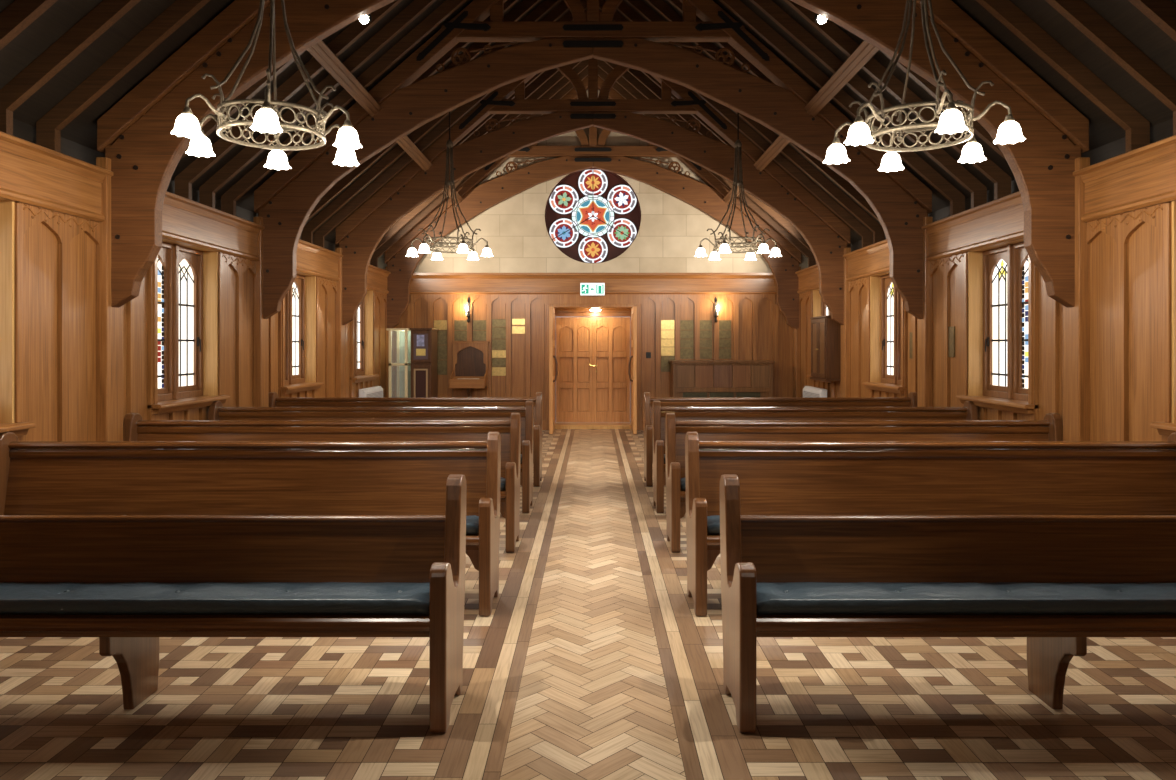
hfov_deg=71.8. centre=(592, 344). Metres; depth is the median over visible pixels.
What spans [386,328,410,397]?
display case
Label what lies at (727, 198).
roof purlin
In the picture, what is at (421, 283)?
trim
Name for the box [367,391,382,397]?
grille
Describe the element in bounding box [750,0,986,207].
rafter
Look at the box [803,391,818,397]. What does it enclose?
grille
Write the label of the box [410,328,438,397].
tall cabinet
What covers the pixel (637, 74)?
rafter
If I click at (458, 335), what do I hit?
plate
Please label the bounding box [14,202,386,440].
wall
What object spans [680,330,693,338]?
plate
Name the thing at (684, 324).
plate
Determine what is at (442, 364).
plate
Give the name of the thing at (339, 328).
trim
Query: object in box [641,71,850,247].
rafter
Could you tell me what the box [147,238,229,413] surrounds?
window
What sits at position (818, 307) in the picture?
window
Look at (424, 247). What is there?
chandelier
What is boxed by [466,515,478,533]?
seat cushion
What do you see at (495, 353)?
plate
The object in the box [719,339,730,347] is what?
plate
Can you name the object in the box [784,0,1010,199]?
rafter
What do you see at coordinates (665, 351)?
plate
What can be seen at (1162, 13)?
rafter
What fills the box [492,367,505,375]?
plate
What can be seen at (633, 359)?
door
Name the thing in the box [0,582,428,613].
seat cushion
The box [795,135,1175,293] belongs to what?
trim
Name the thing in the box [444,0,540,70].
rafter
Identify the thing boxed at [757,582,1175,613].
seat cushion
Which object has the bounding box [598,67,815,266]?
rafter
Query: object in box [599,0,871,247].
rafter
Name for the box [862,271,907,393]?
window
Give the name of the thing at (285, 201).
roof truss
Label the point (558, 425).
floor
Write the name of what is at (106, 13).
rafter
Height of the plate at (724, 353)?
0.176 m
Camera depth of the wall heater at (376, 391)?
12.12 m
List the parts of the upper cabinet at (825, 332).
door, door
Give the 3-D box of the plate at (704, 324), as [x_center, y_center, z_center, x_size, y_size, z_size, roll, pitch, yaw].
[1.881,-0.335,13.604,0.217,0.159,0.032,0,0,0]
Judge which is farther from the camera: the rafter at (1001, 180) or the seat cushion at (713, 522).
the rafter at (1001, 180)
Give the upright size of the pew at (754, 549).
0.885 m
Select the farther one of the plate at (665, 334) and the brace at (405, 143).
the plate at (665, 334)
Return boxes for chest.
[669,360,774,397]
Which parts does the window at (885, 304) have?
sill, architrave, pane, frame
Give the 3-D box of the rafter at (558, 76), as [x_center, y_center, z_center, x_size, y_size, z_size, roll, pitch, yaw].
[-1.810,-2.885,12.245,3.580,3.340,0.056,0,0,0]
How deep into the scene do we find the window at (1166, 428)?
4.80 m
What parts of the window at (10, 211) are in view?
sill, architrave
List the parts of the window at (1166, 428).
sill, architrave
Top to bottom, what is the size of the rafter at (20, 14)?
3.340 m
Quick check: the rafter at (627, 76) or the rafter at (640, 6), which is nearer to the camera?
the rafter at (640, 6)
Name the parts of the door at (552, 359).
panel, pull handle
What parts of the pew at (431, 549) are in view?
leg, seat rail, seat, rail, backrest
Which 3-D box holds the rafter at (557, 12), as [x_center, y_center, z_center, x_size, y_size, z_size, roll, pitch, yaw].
[-1.810,-2.885,10.070,3.580,3.340,0.056,0,0,0]
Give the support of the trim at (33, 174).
attached to the wall at (59, 249)
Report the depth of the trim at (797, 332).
13.45 m
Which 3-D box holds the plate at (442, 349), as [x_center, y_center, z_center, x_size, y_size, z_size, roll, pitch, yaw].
[-2.550,0.125,13.604,0.217,0.243,0.032,0,0,0]
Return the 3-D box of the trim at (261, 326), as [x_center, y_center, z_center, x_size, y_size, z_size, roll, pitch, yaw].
[-3.400,0.060,8.330,0.080,2.720,0.200,0,0,0]
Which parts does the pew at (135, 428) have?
rail, backrest, moulding, seat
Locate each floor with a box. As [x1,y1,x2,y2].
[0,429,1175,779]
[555,422,630,428]
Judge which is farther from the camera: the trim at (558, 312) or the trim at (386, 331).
the trim at (558, 312)
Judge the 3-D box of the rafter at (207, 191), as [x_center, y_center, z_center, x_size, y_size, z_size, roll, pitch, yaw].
[-1.810,-2.885,7.460,3.580,3.340,0.056,0,0,0]
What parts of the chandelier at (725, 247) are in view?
lamp shade, lamp arm, lamp shade, lamp shade, lamp arm, hanging rod, lamp shade, lamp arm, lamp shade, lamp arm, lamp shade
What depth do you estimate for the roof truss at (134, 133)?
5.67 m
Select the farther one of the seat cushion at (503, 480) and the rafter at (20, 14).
the seat cushion at (503, 480)
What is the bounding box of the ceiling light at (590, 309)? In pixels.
[588,308,601,311]
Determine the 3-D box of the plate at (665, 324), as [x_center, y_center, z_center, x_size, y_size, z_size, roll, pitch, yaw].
[1.250,-0.335,13.604,0.226,0.159,0.032,0,0,0]
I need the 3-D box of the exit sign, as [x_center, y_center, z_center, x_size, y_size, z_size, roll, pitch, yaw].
[-0.008,-0.927,13.518,0.410,0.215,0.065,0,0,0]
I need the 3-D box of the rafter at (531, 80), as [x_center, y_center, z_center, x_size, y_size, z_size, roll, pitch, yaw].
[-1.810,-2.885,11.375,3.580,3.340,0.056,0,0,0]
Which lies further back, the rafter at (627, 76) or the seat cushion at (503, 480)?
the rafter at (627, 76)
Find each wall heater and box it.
[359,386,382,397]
[803,386,826,397]
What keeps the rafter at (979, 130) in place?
attached to the ceiling
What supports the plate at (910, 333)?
attached to the wall at (1127, 249)
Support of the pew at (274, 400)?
on the floor at (592, 659)
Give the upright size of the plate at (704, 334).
0.142 m
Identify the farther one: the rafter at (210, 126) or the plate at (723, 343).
the plate at (723, 343)
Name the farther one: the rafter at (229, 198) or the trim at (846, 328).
the trim at (846, 328)
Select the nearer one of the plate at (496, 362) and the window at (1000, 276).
the window at (1000, 276)
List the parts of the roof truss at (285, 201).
queen post, king post, queen post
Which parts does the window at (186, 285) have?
pane, stained glass, frame, pane, sill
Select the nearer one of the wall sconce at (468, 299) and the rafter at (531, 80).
the rafter at (531, 80)
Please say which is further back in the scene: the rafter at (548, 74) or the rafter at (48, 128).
the rafter at (548, 74)
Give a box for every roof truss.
[97,0,1088,307]
[254,0,931,318]
[336,10,849,324]
[384,76,801,328]
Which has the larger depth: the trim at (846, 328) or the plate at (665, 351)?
the plate at (665, 351)
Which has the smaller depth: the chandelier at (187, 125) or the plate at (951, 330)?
the chandelier at (187, 125)
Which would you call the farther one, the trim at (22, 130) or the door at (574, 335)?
the door at (574, 335)
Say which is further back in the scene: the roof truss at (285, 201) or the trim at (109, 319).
the roof truss at (285, 201)
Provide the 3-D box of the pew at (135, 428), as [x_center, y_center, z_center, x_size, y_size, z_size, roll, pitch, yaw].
[-1.965,0.958,5.784,2.860,0.925,0.488,0,0,0]
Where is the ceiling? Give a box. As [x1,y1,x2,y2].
[0,0,1175,253]
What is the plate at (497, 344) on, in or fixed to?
attached to the wall at (760, 330)
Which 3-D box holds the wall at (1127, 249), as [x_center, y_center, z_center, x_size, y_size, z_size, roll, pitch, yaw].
[3.619,0.125,5.710,0.441,2.590,16.620,0,0,0]
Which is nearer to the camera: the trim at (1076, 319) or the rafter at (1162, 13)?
the rafter at (1162, 13)
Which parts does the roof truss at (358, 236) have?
queen post, king post, queen post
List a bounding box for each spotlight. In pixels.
[359,14,371,23]
[814,14,826,23]
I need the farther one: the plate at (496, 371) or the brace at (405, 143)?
the plate at (496, 371)
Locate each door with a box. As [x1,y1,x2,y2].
[549,306,557,433]
[556,317,592,421]
[589,317,629,421]
[628,306,636,433]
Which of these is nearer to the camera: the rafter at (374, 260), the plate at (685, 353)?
the rafter at (374, 260)
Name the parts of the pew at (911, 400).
backrest, moulding, rail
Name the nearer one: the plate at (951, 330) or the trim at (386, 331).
the plate at (951, 330)
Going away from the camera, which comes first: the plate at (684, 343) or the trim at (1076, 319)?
the trim at (1076, 319)
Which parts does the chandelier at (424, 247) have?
lamp shade, lamp arm, lamp shade, lamp arm, lamp shade, lamp arm, lamp shade, lamp shade, lamp arm, lamp shade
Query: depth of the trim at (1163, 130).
5.79 m
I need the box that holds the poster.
[417,335,423,345]
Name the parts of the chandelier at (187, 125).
lamp shade, lamp shade, lamp arm, lamp arm, lamp shade, lamp arm, lamp shade, lamp arm, lamp arm, lamp shade, lamp shade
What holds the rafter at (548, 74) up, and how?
attached to the ceiling
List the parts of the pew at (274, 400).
rail, backrest, moulding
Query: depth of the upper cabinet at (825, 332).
11.19 m
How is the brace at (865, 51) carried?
attached to the roof truss at (134, 133)
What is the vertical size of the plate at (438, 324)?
0.159 m
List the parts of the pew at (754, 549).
rail, backrest, seat, seat rail, leg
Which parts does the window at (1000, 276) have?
sill, pane, frame, stained glass, pane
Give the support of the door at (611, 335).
in the wall at (555, 308)
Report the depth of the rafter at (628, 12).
10.04 m
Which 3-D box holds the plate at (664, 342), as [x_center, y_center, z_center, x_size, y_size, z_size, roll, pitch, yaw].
[1.250,-0.033,13.604,0.226,0.126,0.032,0,0,0]
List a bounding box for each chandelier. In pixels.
[171,0,361,169]
[406,112,492,259]
[695,112,780,259]
[823,0,1025,171]
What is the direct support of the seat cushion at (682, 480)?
on the pew at (1050, 428)
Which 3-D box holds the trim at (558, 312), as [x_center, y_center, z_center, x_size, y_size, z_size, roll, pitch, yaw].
[0.000,0.367,14.255,1.400,1.985,0.090,0,0,0]
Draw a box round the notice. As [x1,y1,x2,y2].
[416,349,425,355]
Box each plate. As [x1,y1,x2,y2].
[434,320,446,329]
[438,330,446,344]
[438,345,446,359]
[438,360,446,374]
[454,320,466,329]
[454,331,466,340]
[473,320,485,329]
[473,331,485,340]
[492,319,505,326]
[492,327,505,338]
[492,339,505,349]
[492,350,505,357]
[492,358,505,366]
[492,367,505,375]
[512,319,524,324]
[512,326,524,333]
[661,320,674,329]
[661,330,674,338]
[661,339,674,346]
[661,347,674,355]
[661,356,674,371]
[680,320,693,329]
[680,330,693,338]
[680,339,693,347]
[680,348,693,358]
[700,320,711,329]
[700,330,711,338]
[700,339,711,347]
[700,348,711,358]
[719,320,730,329]
[719,330,730,338]
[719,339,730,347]
[719,348,730,358]
[909,332,912,358]
[948,326,954,356]
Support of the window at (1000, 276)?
in the wall at (1127, 249)
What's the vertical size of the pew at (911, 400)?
0.925 m
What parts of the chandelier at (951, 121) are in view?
lamp shade, lamp arm, lamp shade, lamp arm, lamp shade, lamp arm, lamp arm, lamp shade, lamp arm, lamp shade, lamp arm, lamp shade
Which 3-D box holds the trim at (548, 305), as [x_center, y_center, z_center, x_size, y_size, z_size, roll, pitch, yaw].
[0.000,0.367,13.585,1.530,2.105,0.070,0,0,0]
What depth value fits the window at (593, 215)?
13.73 m
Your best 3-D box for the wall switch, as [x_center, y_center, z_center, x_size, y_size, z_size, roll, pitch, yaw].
[0.928,0.170,13.593,0.080,0.100,0.046,0,0,0]
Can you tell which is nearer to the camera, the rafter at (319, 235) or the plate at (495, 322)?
the rafter at (319, 235)
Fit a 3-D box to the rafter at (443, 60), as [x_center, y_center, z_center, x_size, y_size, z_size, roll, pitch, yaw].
[-1.810,-2.885,8.765,3.580,3.340,0.056,0,0,0]
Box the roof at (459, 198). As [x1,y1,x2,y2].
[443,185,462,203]
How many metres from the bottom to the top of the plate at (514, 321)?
0.101 m
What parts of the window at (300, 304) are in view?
frame, pane, architrave, sill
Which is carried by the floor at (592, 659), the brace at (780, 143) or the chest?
the chest
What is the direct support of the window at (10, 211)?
in the wall at (59, 249)
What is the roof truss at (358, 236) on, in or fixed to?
attached to the ceiling
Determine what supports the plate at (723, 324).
attached to the wall at (760, 330)
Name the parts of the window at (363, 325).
pane, frame, sill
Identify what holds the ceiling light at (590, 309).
attached to the wall at (555, 308)
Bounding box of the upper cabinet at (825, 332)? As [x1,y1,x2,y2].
[810,315,840,380]
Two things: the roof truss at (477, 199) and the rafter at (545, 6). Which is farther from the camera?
the roof truss at (477, 199)
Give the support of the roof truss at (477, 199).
attached to the ceiling
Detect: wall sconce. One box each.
[466,297,469,322]
[714,297,718,322]
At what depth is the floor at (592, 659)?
3.29 m
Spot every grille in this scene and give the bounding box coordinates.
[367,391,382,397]
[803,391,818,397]
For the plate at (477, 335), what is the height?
0.168 m
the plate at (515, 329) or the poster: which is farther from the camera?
the plate at (515, 329)
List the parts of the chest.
panel, carved panel, panel, carved panel, moulding, panel, panel, carved panel, panel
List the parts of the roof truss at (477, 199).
king post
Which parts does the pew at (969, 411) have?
backrest, moulding, rail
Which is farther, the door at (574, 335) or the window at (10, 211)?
the door at (574, 335)
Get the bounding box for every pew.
[0,432,500,615]
[0,474,466,732]
[123,413,520,552]
[208,401,533,512]
[269,392,542,485]
[643,392,916,485]
[652,401,977,512]
[665,413,1062,552]
[685,432,1175,615]
[719,474,1175,732]
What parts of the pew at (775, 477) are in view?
seat, seat rail, rail, backrest, moulding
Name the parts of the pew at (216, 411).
rail, backrest, moulding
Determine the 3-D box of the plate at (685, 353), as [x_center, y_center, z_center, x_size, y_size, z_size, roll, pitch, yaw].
[1.568,0.142,13.604,0.226,0.176,0.032,0,0,0]
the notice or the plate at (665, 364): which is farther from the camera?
the plate at (665, 364)
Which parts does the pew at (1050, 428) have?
seat, rail, backrest, moulding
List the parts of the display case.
corner post, cornice, corner post, cross rail, panel, corner post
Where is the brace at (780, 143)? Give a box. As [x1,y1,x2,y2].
[754,135,789,170]
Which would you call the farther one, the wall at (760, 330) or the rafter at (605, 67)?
the wall at (760, 330)
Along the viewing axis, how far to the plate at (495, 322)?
13.59 m
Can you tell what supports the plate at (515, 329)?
attached to the wall at (760, 330)
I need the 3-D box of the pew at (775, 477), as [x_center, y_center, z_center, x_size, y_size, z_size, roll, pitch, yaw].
[1.965,0.958,4.484,2.860,0.925,0.488,0,0,0]
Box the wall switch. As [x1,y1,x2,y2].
[646,352,650,357]
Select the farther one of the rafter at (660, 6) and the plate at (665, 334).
the plate at (665, 334)
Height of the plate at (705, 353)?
0.176 m
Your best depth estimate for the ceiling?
5.57 m
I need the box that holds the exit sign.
[580,283,604,295]
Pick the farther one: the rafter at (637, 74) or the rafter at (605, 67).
the rafter at (605, 67)
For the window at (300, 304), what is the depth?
9.92 m
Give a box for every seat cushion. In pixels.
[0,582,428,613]
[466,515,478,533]
[500,477,505,489]
[680,478,685,489]
[707,515,719,533]
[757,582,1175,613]
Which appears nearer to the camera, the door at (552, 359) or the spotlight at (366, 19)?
the spotlight at (366, 19)
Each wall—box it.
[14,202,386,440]
[378,90,807,429]
[555,308,630,308]
[799,202,1171,440]
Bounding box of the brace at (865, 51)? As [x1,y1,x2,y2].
[804,40,878,116]
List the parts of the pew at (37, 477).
backrest, rail, moulding, seat, seat rail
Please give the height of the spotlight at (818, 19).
0.158 m
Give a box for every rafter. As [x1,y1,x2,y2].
[0,0,57,49]
[0,0,140,134]
[36,0,209,151]
[175,0,401,199]
[179,50,305,160]
[199,0,435,207]
[221,0,466,215]
[258,0,517,216]
[302,0,568,243]
[307,0,560,220]
[314,0,586,247]
[335,71,544,247]
[369,60,587,263]
[370,67,587,266]
[395,61,581,223]
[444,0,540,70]
[463,68,558,142]
[598,60,816,263]
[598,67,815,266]
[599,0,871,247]
[604,61,790,223]
[617,0,883,243]
[625,0,878,220]
[627,68,722,142]
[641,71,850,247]
[645,0,741,70]
[668,0,927,216]
[719,0,964,215]
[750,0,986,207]
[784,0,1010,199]
[880,50,1006,160]
[976,0,1149,151]
[1045,0,1175,134]
[1128,0,1175,41]
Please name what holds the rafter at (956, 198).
attached to the ceiling
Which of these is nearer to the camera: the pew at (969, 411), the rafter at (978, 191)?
the pew at (969, 411)
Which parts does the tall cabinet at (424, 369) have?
door, door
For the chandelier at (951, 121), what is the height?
1.923 m
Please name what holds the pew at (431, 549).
on the floor at (592, 659)
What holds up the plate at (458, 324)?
attached to the wall at (760, 330)
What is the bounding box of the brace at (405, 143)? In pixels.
[396,135,431,170]
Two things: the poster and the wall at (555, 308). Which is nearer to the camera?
the poster
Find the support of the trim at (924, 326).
attached to the wall at (1127, 249)
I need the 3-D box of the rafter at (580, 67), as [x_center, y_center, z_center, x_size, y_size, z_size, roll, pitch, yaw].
[-1.810,-2.885,12.680,3.580,3.340,0.056,0,0,0]
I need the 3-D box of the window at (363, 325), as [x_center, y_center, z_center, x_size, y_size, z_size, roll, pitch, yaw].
[-3.493,-0.168,12.100,0.315,1.405,1.200,0,0,0]
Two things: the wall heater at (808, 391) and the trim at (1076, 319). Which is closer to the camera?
the trim at (1076, 319)
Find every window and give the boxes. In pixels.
[0,198,35,435]
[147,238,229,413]
[278,271,323,393]
[350,289,378,382]
[545,168,640,262]
[807,289,833,382]
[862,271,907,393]
[956,238,1038,413]
[1150,201,1175,435]
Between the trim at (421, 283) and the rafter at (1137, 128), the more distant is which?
the trim at (421, 283)
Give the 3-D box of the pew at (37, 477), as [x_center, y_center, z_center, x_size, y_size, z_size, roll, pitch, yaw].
[-1.965,0.958,4.484,2.860,0.925,0.488,0,0,0]
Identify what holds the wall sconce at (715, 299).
attached to the wall at (760, 330)
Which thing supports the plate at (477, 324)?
attached to the wall at (760, 330)
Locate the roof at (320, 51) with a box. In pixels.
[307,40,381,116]
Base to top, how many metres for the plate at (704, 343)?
0.142 m
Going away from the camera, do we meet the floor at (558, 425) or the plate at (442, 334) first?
the plate at (442, 334)
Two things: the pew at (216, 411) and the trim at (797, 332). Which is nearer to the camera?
the pew at (216, 411)
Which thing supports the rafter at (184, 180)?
attached to the ceiling
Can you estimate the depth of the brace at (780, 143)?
9.99 m
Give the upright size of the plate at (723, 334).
0.142 m
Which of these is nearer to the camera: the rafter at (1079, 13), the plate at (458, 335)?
the rafter at (1079, 13)
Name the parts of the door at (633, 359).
pull handle, panel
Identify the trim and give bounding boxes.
[0,131,390,293]
[13,118,334,251]
[96,157,122,440]
[254,217,268,406]
[335,248,344,397]
[385,266,388,397]
[409,273,776,294]
[547,304,638,429]
[555,309,630,422]
[794,266,800,397]
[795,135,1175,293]
[841,248,850,397]
[851,118,1172,251]
[917,217,931,406]
[1063,157,1089,440]
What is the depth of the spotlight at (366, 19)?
5.82 m
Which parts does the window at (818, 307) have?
architrave, sill, frame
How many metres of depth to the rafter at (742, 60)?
8.74 m
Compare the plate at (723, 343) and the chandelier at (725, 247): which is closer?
the chandelier at (725, 247)
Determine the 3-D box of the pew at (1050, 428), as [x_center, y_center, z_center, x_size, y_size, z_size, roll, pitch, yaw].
[1.965,0.958,5.784,2.860,0.925,0.488,0,0,0]
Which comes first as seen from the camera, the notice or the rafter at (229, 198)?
the rafter at (229, 198)

